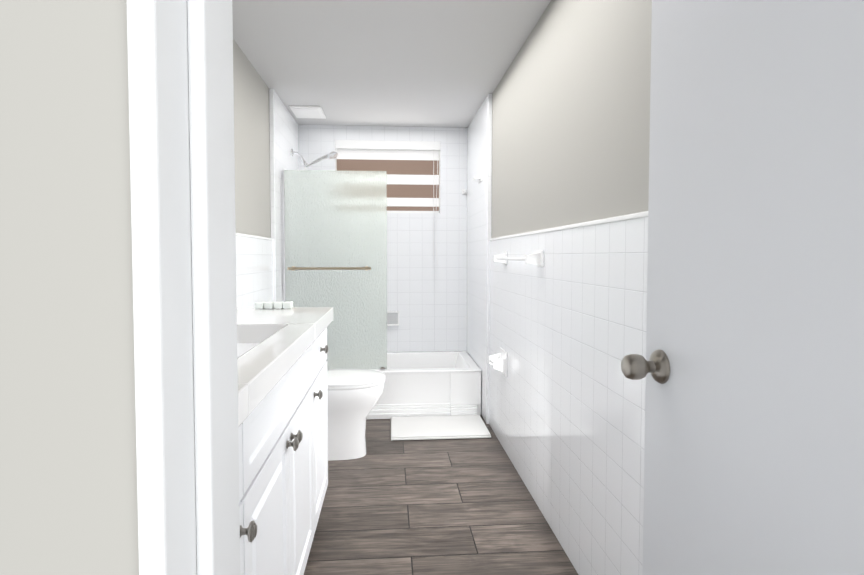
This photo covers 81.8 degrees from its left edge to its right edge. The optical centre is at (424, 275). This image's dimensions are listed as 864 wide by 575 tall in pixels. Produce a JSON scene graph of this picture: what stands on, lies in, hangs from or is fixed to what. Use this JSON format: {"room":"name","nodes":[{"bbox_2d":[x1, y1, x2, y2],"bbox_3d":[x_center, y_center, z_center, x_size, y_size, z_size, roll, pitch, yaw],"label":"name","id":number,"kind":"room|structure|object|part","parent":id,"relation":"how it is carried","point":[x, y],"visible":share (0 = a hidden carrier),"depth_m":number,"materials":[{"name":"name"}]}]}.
{"room":"bathroom","nodes":[
{"label":"bathroom","id":0,"kind":"room"},
{"bbox_2d":[0,0,138,574],"bbox_3d":[-0.068,0.018,0.324,1.500,2.290,0.120,0,2,-4],"label":"wall","id":1,"kind":"structure","parent":0,"point":[68,483],"depth_m":0.26,"materials":[{"name":"grey paint"}]},
{"bbox_2d":[127,0,239,574],"bbox_3d":[0.221,0.102,0.353,0.894,2.120,0.141,0,2,-4],"label":"door frame","id":2,"kind":"structure","parent":1,"relation":"attached to","point":[181,109],"depth_m":0.28,"materials":[{"name":"white paint"}]},
{"bbox_2d":[621,0,863,574],"bbox_3d":[0.516,0.121,0.736,0.118,2.028,0.831,0,2,-4],"label":"door","id":3,"kind":"structure","parent":1,"relation":"in","point":[750,367],"depth_m":0.81,"materials":[{"name":"grey paint"}]},
{"bbox_3d":[0.473,0.200,1.087,0.083,0.074,0.074,0,2,-4],"label":"knob","id":4,"kind":"part","parent":3,"relation":"part of","materials":[{"name":"silver metal"}]},
{"bbox_2d":[233,39,270,237],"bbox_3d":[-1.010,-0.055,2.291,0.100,2.290,4.200,0,2,-4],"label":"wall","id":5,"kind":"structure","parent":0,"point":[252,151],"depth_m":2.87,"materials":[{"name":"grey paint"}]},
{"bbox_2d":[236,233,272,240],"bbox_3d":[-0.919,-0.183,1.836,0.017,0.016,3.030,0,2,-4],"label":"cap","id":6,"kind":"object","parent":5,"relation":"attached to","point":[251,236],"visible":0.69,"depth_m":2.86,"materials":[{"name":"white tile"}]},
{"bbox_2d":[236,236,272,307],"bbox_3d":[-0.921,0.465,1.860,0.012,1.282,3.030,0,2,-4],"label":"tile wainscot","id":7,"kind":"structure","parent":5,"relation":"attached to","point":[254,270],"depth_m":2.88,"materials":[{"name":"white tile"}]},
{"bbox_2d":[269,88,298,301],"bbox_3d":[-1.053,-0.112,3.811,0.030,2.290,0.920,0,2,-4],"label":"wall tiles","id":8,"kind":"structure","parent":5,"relation":"attached to","point":[284,131],"depth_m":3.45,"materials":[{"name":"white tile"}]},
{"bbox_2d":[291,149,337,169],"bbox_3d":[-0.868,-0.523,3.947,0.358,0.942,0.085,0,2,-4],"label":"shower head","id":9,"kind":"object","parent":8,"relation":"attached to","point":[332,155],"visible":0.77,"depth_m":3.92},
{"bbox_2d":[299,125,466,351],"bbox_3d":[-0.356,-0.133,4.381,1.500,2.290,0.120,0,2,-4],"label":"wall","id":10,"kind":"structure","parent":0,"point":[426,297],"depth_m":4.34,"materials":[{"name":"tile"}]},
{"bbox_2d":[335,140,440,263],"bbox_3d":[-0.320,-0.626,4.356,0.905,1.062,0.129,0,2,-4],"label":"window","id":11,"kind":"structure","parent":10,"relation":"in","point":[433,194],"depth_m":4.33,"materials":[{"name":"white"}]},
{"bbox_2d":[335,140,439,212],"bbox_3d":[-0.318,-0.847,4.317,0.893,0.613,0.060,0,2,-4],"label":"window blind","id":12,"kind":"object","parent":11,"relation":"attached to","point":[408,166],"visible":0.69,"depth_m":4.32,"materials":[{"name":"white fabric"}]},
{"bbox_3d":[0.096,-0.605,4.323,0.044,1.022,0.004,0,2,-4],"label":"blind cord","id":13,"kind":"part","parent":11,"relation":"part of","materials":[{"name":"white plastic"}]},
{"bbox_2d":[387,311,399,325],"bbox_3d":[-0.292,0.377,4.329,0.142,0.126,0.030,0,2,-4],"label":"shelf niche","id":14,"kind":"object","parent":10,"relation":"attached to","point":[392,318],"visible":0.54,"depth_m":4.34,"materials":[{"name":"white ceramic"}]},
{"bbox_2d":[232,0,550,127],"bbox_3d":[-0.212,-1.242,2.304,1.700,0.080,4.200,0,2,-4],"label":"ceiling","id":15,"kind":"structure","parent":0,"point":[420,63],"depth_m":2.73,"materials":[{"name":"grey paint"}]},
{"bbox_2d":[289,105,325,118],"bbox_3d":[-0.897,-1.250,3.840,0.230,0.016,0.300,0,2,-4],"label":"ceiling vent","id":16,"kind":"object","parent":15,"relation":"in","point":[317,112],"visible":1,"depth_m":3.80,"materials":[{"name":"white plastic"}]},
{"bbox_2d":[304,415,577,574],"bbox_3d":[-0.212,1.117,2.391,1.700,0.060,4.200,0,2,-4],"label":"floor","id":17,"kind":"structure","parent":0,"point":[469,506],"depth_m":2.27,"materials":[{"name":"brown wood"}]},
{"bbox_2d":[237,319,332,574],"bbox_3d":[-0.616,0.682,1.414,0.525,0.878,1.760,0,2,-4],"label":"bathroom vanity","id":18,"kind":"object","parent":17,"relation":"on","point":[282,414],"depth_m":1.38,"materials":[{"name":"white wood"}]},
{"bbox_2d":[237,307,332,422],"bbox_3d":[-0.619,0.212,1.397,0.521,0.061,1.787,0,2,-4],"label":"countertop","id":19,"kind":"structure","parent":18,"relation":"on","point":[283,334],"depth_m":1.45,"materials":[{"name":"white stone"}]},
{"bbox_2d":[255,301,292,308],"bbox_3d":[-0.674,0.135,2.231,0.160,0.029,0.050,0,2,-4],"label":"packs","id":20,"kind":"object","parent":19,"relation":"on","point":[276,305],"visible":1,"depth_m":2.21,"materials":[{"name":"white"}]},
{"bbox_2d":[327,369,385,460],"bbox_3d":[-0.610,0.651,2.958,0.751,0.827,0.476,0,2,-4],"label":"toilet","id":21,"kind":"object","parent":17,"relation":"on","point":[353,396],"visible":0.42,"depth_m":2.87,"materials":[{"name":"white ceramic"}]},
{"bbox_2d":[367,351,480,418],"bbox_3d":[-0.325,0.855,3.969,1.434,0.344,0.773,0,2,-4],"label":"bathtub","id":22,"kind":"object","parent":17,"relation":"on","point":[434,383],"visible":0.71,"depth_m":3.65,"materials":[{"name":"white ceramic"}]},
{"bbox_2d":[282,169,386,369],"bbox_3d":[-0.645,-0.027,3.571,0.741,1.446,0.083,0,2,-4],"label":"glass","id":23,"kind":"object","parent":22,"relation":"on","point":[334,235],"visible":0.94,"depth_m":3.59,"materials":[{"name":"white"}]},
{"bbox_2d":[391,415,490,440],"bbox_3d":[0.092,1.036,3.408,0.650,0.023,0.410,0,2,-4],"label":"bath mat","id":24,"kind":"object","parent":17,"relation":"on","point":[438,427],"visible":1,"depth_m":3.35,"materials":[{"name":"white fabric"}]},
{"bbox_2d":[492,0,651,237],"bbox_3d":[0.586,-0.059,2.404,0.100,2.290,4.200,0,2,-4],"label":"wall","id":25,"kind":"structure","parent":0,"point":[570,118],"depth_m":1.90,"materials":[{"name":"grey paint"}]},
{"bbox_2d":[467,94,491,423],"bbox_3d":[0.414,-0.116,3.915,0.030,2.290,0.920,0,2,-4],"label":"wall tiles","id":26,"kind":"structure","parent":25,"relation":"attached to","point":[479,195],"depth_m":3.71,"materials":[{"name":"white tile"}]},
{"bbox_2d":[473,174,481,182],"bbox_3d":[0.386,-0.712,3.680,0.054,0.050,0.100,0,2,-4],"label":"hook","id":27,"kind":"object","parent":26,"relation":"attached to","point":[479,178],"visible":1,"depth_m":3.64,"materials":[{"name":"silver metal"}]},
{"bbox_2d":[489,211,647,240],"bbox_3d":[0.560,-0.187,1.941,0.017,0.016,3.030,0,2,-4],"label":"cap","id":28,"kind":"object","parent":25,"relation":"attached to","point":[617,218],"visible":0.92,"depth_m":1.76,"materials":[{"name":"white tile"}]},
{"bbox_2d":[489,217,647,574],"bbox_3d":[0.563,0.461,1.965,0.012,1.282,3.030,0,2,-4],"label":"tile wainscot","id":29,"kind":"structure","parent":25,"relation":"attached to","point":[567,329],"depth_m":1.84,"materials":[{"name":"white tile"}]},
{"bbox_2d":[488,347,506,376],"bbox_3d":[0.440,0.528,3.028,0.082,0.150,0.160,0,2,-4],"label":"paper holder","id":30,"kind":"object","parent":29,"relation":"attached to","point":[498,361],"visible":0.98,"depth_m":2.95,"materials":[{"name":"white ceramic"}]},
{"bbox_2d":[493,250,543,266],"bbox_3d":[0.470,-0.088,2.626,0.074,0.076,0.776,0,2,-4],"label":"towel rail","id":31,"kind":"object","parent":29,"relation":"attached to","point":[537,258],"visible":1,"depth_m":2.27,"materials":[{"name":"white ceramic"}]}
]}

